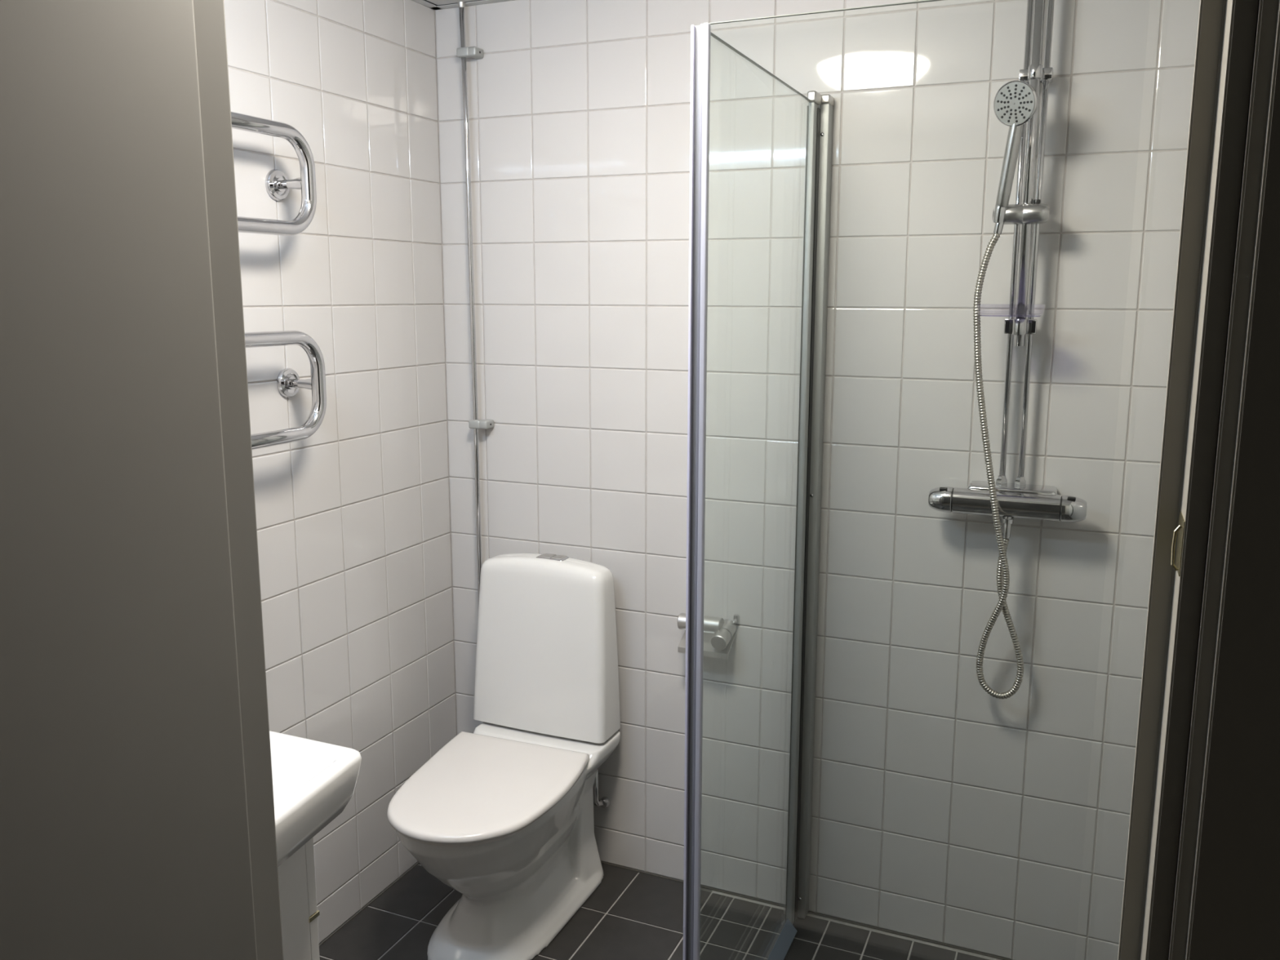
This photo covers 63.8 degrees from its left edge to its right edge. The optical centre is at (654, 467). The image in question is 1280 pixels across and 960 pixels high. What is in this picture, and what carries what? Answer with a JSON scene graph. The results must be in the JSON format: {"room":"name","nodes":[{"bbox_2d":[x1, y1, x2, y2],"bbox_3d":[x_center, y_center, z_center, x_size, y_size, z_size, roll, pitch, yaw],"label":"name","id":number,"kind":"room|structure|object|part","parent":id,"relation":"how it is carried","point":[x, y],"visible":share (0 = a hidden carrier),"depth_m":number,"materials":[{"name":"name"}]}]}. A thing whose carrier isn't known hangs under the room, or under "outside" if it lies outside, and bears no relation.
{"room":"bathroom","nodes":[
{"label":"bathroom","id":0,"kind":"room"},
{"bbox_2d":[223,0,456,943],"bbox_3d":[-0.891,0.028,2.077,0.100,2.450,1.512,4,10,23],"label":"wall","id":1,"kind":"structure","parent":0,"point":[353,527],"depth_m":2.39,"materials":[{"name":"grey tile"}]},
{"bbox_2d":[231,111,326,449],"bbox_3d":[-0.841,-0.332,1.868,0.104,0.624,0.636,4,10,23],"label":"towel rail","id":2,"kind":"object","parent":1,"relation":"attached to","point":[277,185],"visible":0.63,"depth_m":2.06,"materials":[{"name":"silver metal"}]},
{"bbox_3d":[-0.739,-0.577,2.094,0.075,0.025,0.026,4,10,23],"label":"stem","id":3,"kind":"part","parent":2,"relation":"part of","materials":[{"name":"silver metal"}]},
{"bbox_3d":[-0.740,-0.176,2.162,0.075,0.025,0.026,4,10,23],"label":"stem","id":4,"kind":"part","parent":2,"relation":"part of","materials":[{"name":"silver metal"}]},
{"bbox_2d":[426,0,476,4],"bbox_3d":[-0.014,-0.979,1.562,1.714,0.018,1.389,4,10,23],"label":"ceiling panel","id":5,"kind":"object","parent":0,"point":[435,2],"visible":1,"depth_m":2.49,"materials":[{"name":"white paint"}]},
{"bbox_2d":[319,862,1001,959],"bbox_3d":[-0.016,1.242,1.961,1.965,0.100,1.600,4,10,23],"label":"floor","id":6,"kind":"structure","parent":0,"point":[630,915],"depth_m":2.46,"materials":[{"name":"tile"}]},
{"bbox_2d":[277,837,319,959],"bbox_3d":[-0.822,0.887,1.628,0.468,0.706,0.349,4,10,23],"label":"vanity cabinet","id":7,"kind":"object","parent":6,"relation":"on","point":[300,914],"visible":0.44,"depth_m":1.62,"materials":[{"name":"white paint"}]},
{"bbox_3d":[-0.761,0.610,1.727,0.466,0.185,0.018,4,10,23],"label":"drawer","id":8,"kind":"part","parent":7,"relation":"part of","materials":[{"name":"white paint"}]},
{"bbox_3d":[-0.559,0.721,1.659,0.030,0.008,0.024,4,10,23],"label":"handle","id":9,"kind":"part","parent":7,"relation":"part of","materials":[{"name":"gold metal"}]},
{"bbox_3d":[-0.762,0.907,1.776,0.466,0.407,0.018,4,10,23],"label":"drawer","id":10,"kind":"part","parent":7,"relation":"part of","materials":[{"name":"white paint"}]},
{"bbox_2d":[269,730,361,866],"bbox_3d":[-0.758,0.495,1.544,0.608,0.094,0.366,4,10,23],"label":"washbasin","id":11,"kind":"object","parent":7,"relation":"in","point":[313,781],"visible":0.23,"depth_m":1.55,"materials":[{"name":"white ceramic"}]},
{"bbox_2d":[386,553,620,959],"bbox_3d":[-0.369,0.684,2.400,0.400,0.852,0.641,4,10,23],"label":"toilet","id":12,"kind":"object","parent":6,"relation":"on","point":[502,815],"visible":1,"depth_m":2.50,"materials":[{"name":"white ceramic"}]},
{"bbox_3d":[-0.397,0.739,2.332,0.358,0.016,0.444,4,10,23],"label":"seat","id":13,"kind":"part","parent":12,"relation":"part of","materials":[{"name":"white plastic"}]},
{"bbox_3d":[-0.398,0.721,2.328,0.391,0.020,0.476,4,10,23],"label":"lid","id":14,"kind":"part","parent":12,"relation":"part of","materials":[{"name":"white plastic"}]},
{"bbox_3d":[-0.364,0.903,2.447,0.358,0.404,0.619,4,10,23],"label":"bowl","id":15,"kind":"part","parent":12,"relation":"part of","materials":[{"name":"white ceramic"}]},
{"bbox_2d":[434,0,1199,959],"bbox_3d":[0.281,-0.030,2.447,1.965,2.450,0.100,4,10,23],"label":"wall","id":16,"kind":"structure","parent":0,"point":[945,810],"depth_m":2.33,"materials":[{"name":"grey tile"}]},
{"bbox_2d":[412,0,513,9],"bbox_3d":[-0.017,-0.972,1.571,1.765,0.002,1.441,4,10,23],"label":"trim","id":17,"kind":"structure","parent":16,"relation":"attached to","point":[424,2],"depth_m":2.51,"materials":[{"name":"white"}]},
{"bbox_2d":[456,1,493,603],"bbox_3d":[-0.450,-0.253,2.647,0.061,1.778,0.042,4,10,23],"label":"pipe","id":18,"kind":"object","parent":16,"relation":"attached to","point":[463,52],"visible":0.98,"depth_m":2.60,"materials":[{"name":"silver metal"}]},
{"bbox_2d":[593,768,610,808],"bbox_3d":[-0.139,0.819,2.692,0.030,0.169,0.047,7,11,33],"label":"supply pipe","id":19,"kind":"object","parent":16,"relation":"attached to","point":[605,802],"visible":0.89,"depth_m":2.69,"materials":[{"name":"silver metal"}]},
{"bbox_2d":[319,861,1011,959],"bbox_3d":[-0.024,1.195,1.935,1.765,0.004,1.440,4,10,23],"label":"baseboard","id":20,"kind":"structure","parent":16,"relation":"attached to","point":[417,863],"depth_m":2.52,"materials":[{"name":"black tile"}]},
{"bbox_2d":[677,613,738,659],"bbox_3d":[0.127,0.403,2.486,0.136,0.094,0.085,4,10,23],"label":"paper holder","id":21,"kind":"object","parent":16,"relation":"attached to","point":[719,634],"visible":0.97,"depth_m":2.46,"materials":[{"name":"grey metal"}]},
{"bbox_3d":[0.112,0.377,2.483,0.107,0.041,0.040,4,10,23],"label":"roll arm","id":22,"kind":"part","parent":21,"relation":"part of","materials":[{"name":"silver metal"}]},
{"bbox_3d":[0.174,0.394,2.485,0.040,0.048,0.047,4,10,23],"label":"mounting post","id":23,"kind":"part","parent":21,"relation":"part of","materials":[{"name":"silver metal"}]},
{"bbox_2d":[683,24,834,959],"bbox_3d":[0.219,0.203,2.042,0.041,1.916,0.754,4,10,23],"label":"shower door","id":24,"kind":"structure","parent":16,"relation":"attached to","point":[820,109],"depth_m":2.25,"materials":[{"name":"silver glass"}]},
{"bbox_2d":[928,480,1087,524],"bbox_3d":[0.739,0.075,2.159,0.312,0.074,0.095,4,10,23],"label":"shower mixer","id":25,"kind":"object","parent":16,"relation":"attached to","point":[1036,502],"visible":1,"depth_m":2.12,"materials":[{"name":"silver metal"}]},
{"bbox_3d":[0.610,0.068,2.191,0.048,0.055,0.055,4,10,23],"label":"handle","id":26,"kind":"part","parent":25,"relation":"part of","materials":[{"name":"silver metal"}]},
{"bbox_2d":[973,222,1023,699],"bbox_3d":[0.713,0.008,2.116,0.138,1.002,0.076,4,10,23],"label":"shower hose","id":27,"kind":"object","parent":25,"relation":"hanging from","point":[1002,568],"visible":1,"depth_m":2.11,"materials":[{"name":"metal"}]},
{"bbox_2d":[1001,516,1013,524],"bbox_3d":[0.736,0.108,2.139,0.023,0.017,0.023,4,10,23],"label":"outlet","id":28,"kind":"object","parent":25,"relation":"attached to","point":[1007,520],"depth_m":2.13,"materials":[{"name":"silver metal"}]},
{"bbox_3d":[0.752,0.050,2.162,0.176,0.025,0.072,4,10,23],"label":"plate","id":29,"kind":"part","parent":25,"relation":"part of","materials":[{"name":"silver metal"}]},
{"bbox_2d":[995,0,1033,485],"bbox_3d":[0.733,-0.497,2.075,0.022,1.100,0.025,4,10,23],"label":"riser pipe","id":30,"kind":"object","parent":25,"relation":"attached to","point":[1002,480],"visible":0.74,"depth_m":2.09,"materials":[{"name":"silver metal"}]},
{"bbox_2d":[991,0,1053,346],"bbox_3d":[0.729,-0.617,2.022,0.106,0.750,0.090,4,10,23],"label":"shower rail","id":31,"kind":"object","parent":30,"relation":"attached to","point":[1028,213],"visible":0.95,"depth_m":2.01,"materials":[{"name":"silver metal"}]},
{"bbox_2d":[975,303,1045,316],"bbox_3d":[0.705,-0.309,2.036,0.131,0.027,0.096,4,10,23],"label":"soap dish","id":32,"kind":"object","parent":31,"relation":"attached to","point":[975,304],"visible":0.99,"depth_m":2.04,"materials":[{"name":"clear plastic"}]},
{"bbox_3d":[0.705,-0.300,2.037,0.117,0.002,0.081,4,10,24],"label":"dish","id":33,"kind":"part","parent":32,"relation":"part of","materials":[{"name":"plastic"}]},
{"bbox_2d":[993,80,1037,207],"bbox_3d":[0.694,-0.616,1.972,0.052,0.233,0.083,-9,13,-44],"label":"shower","id":34,"kind":"object","parent":31,"relation":"hanging from","point":[1015,102],"visible":1,"depth_m":1.96,"materials":[{"name":"silver metal"}]},
{"bbox_3d":[0.688,-0.587,1.994,0.026,0.161,0.054,-3,10,-20],"label":"handle","id":35,"kind":"part","parent":34,"relation":"part of","materials":[{"name":"silver metal"}]},
{"bbox_3d":[0.735,-0.615,2.010,0.022,0.750,0.020,4,10,23],"label":"rail","id":36,"kind":"part","parent":31,"relation":"part of","materials":[{"name":"silver metal"}]},
{"bbox_3d":[0.751,-0.521,2.019,0.013,0.009,0.013,-8,12,-39],"label":"release knob","id":37,"kind":"part","parent":31,"relation":"part of","materials":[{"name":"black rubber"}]},
{"bbox_2d":[1014,0,1054,487],"bbox_3d":[0.767,-0.494,2.061,0.022,1.100,0.025,4,10,23],"label":"riser pipe","id":38,"kind":"object","parent":25,"relation":"attached to","point":[1020,482],"visible":0.75,"depth_m":2.07,"materials":[{"name":"silver metal"}]},
{"bbox_3d":[0.853,0.085,2.089,0.048,0.055,0.055,4,10,23],"label":"handle","id":39,"kind":"part","parent":25,"relation":"part of","materials":[{"name":"silver metal"}]},
{"bbox_2d":[1117,0,1279,959],"bbox_3d":[-0.270,0.203,1.048,1.867,2.450,0.062,4,10,23],"label":"door frame","id":40,"kind":"structure","parent":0,"point":[1259,2],"depth_m":0.70,"materials":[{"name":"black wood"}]},
{"bbox_2d":[0,0,257,959],"bbox_3d":[-0.660,0.342,0.754,0.050,2.048,0.849,5,11,28],"label":"door","id":41,"kind":"structure","parent":40,"relation":"in","point":[124,829],"depth_m":0.95,"materials":[{"name":"grey paint"}]},
{"bbox_2d":[193,0,284,959],"bbox_3d":[-0.458,0.281,1.151,0.030,2.060,0.044,4,10,23],"label":"trim","id":42,"kind":"structure","parent":40,"relation":"attached to","point":[209,15],"depth_m":1.10,"materials":[{"name":"grey paint"}]},
{"bbox_3d":[0.378,0.054,0.739,0.002,0.040,0.038,4,10,23],"label":"strike plate","id":43,"kind":"part","parent":40,"relation":"part of","materials":[{"name":"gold metal"}]},
{"bbox_3d":[0.824,0.155,1.357,0.100,2.450,1.512,4,10,23],"label":"wall","id":44,"kind":"structure","parent":0,"visible":0},
{"bbox_2d":[690,0,942,959],"bbox_3d":[0.422,0.294,1.556,0.772,1.895,0.038,4,10,23],"label":"shower door","id":45,"kind":"structure","parent":44,"relation":"attached to","point":[705,28],"depth_m":1.65,"materials":[{"name":"clear glass"}]}
]}

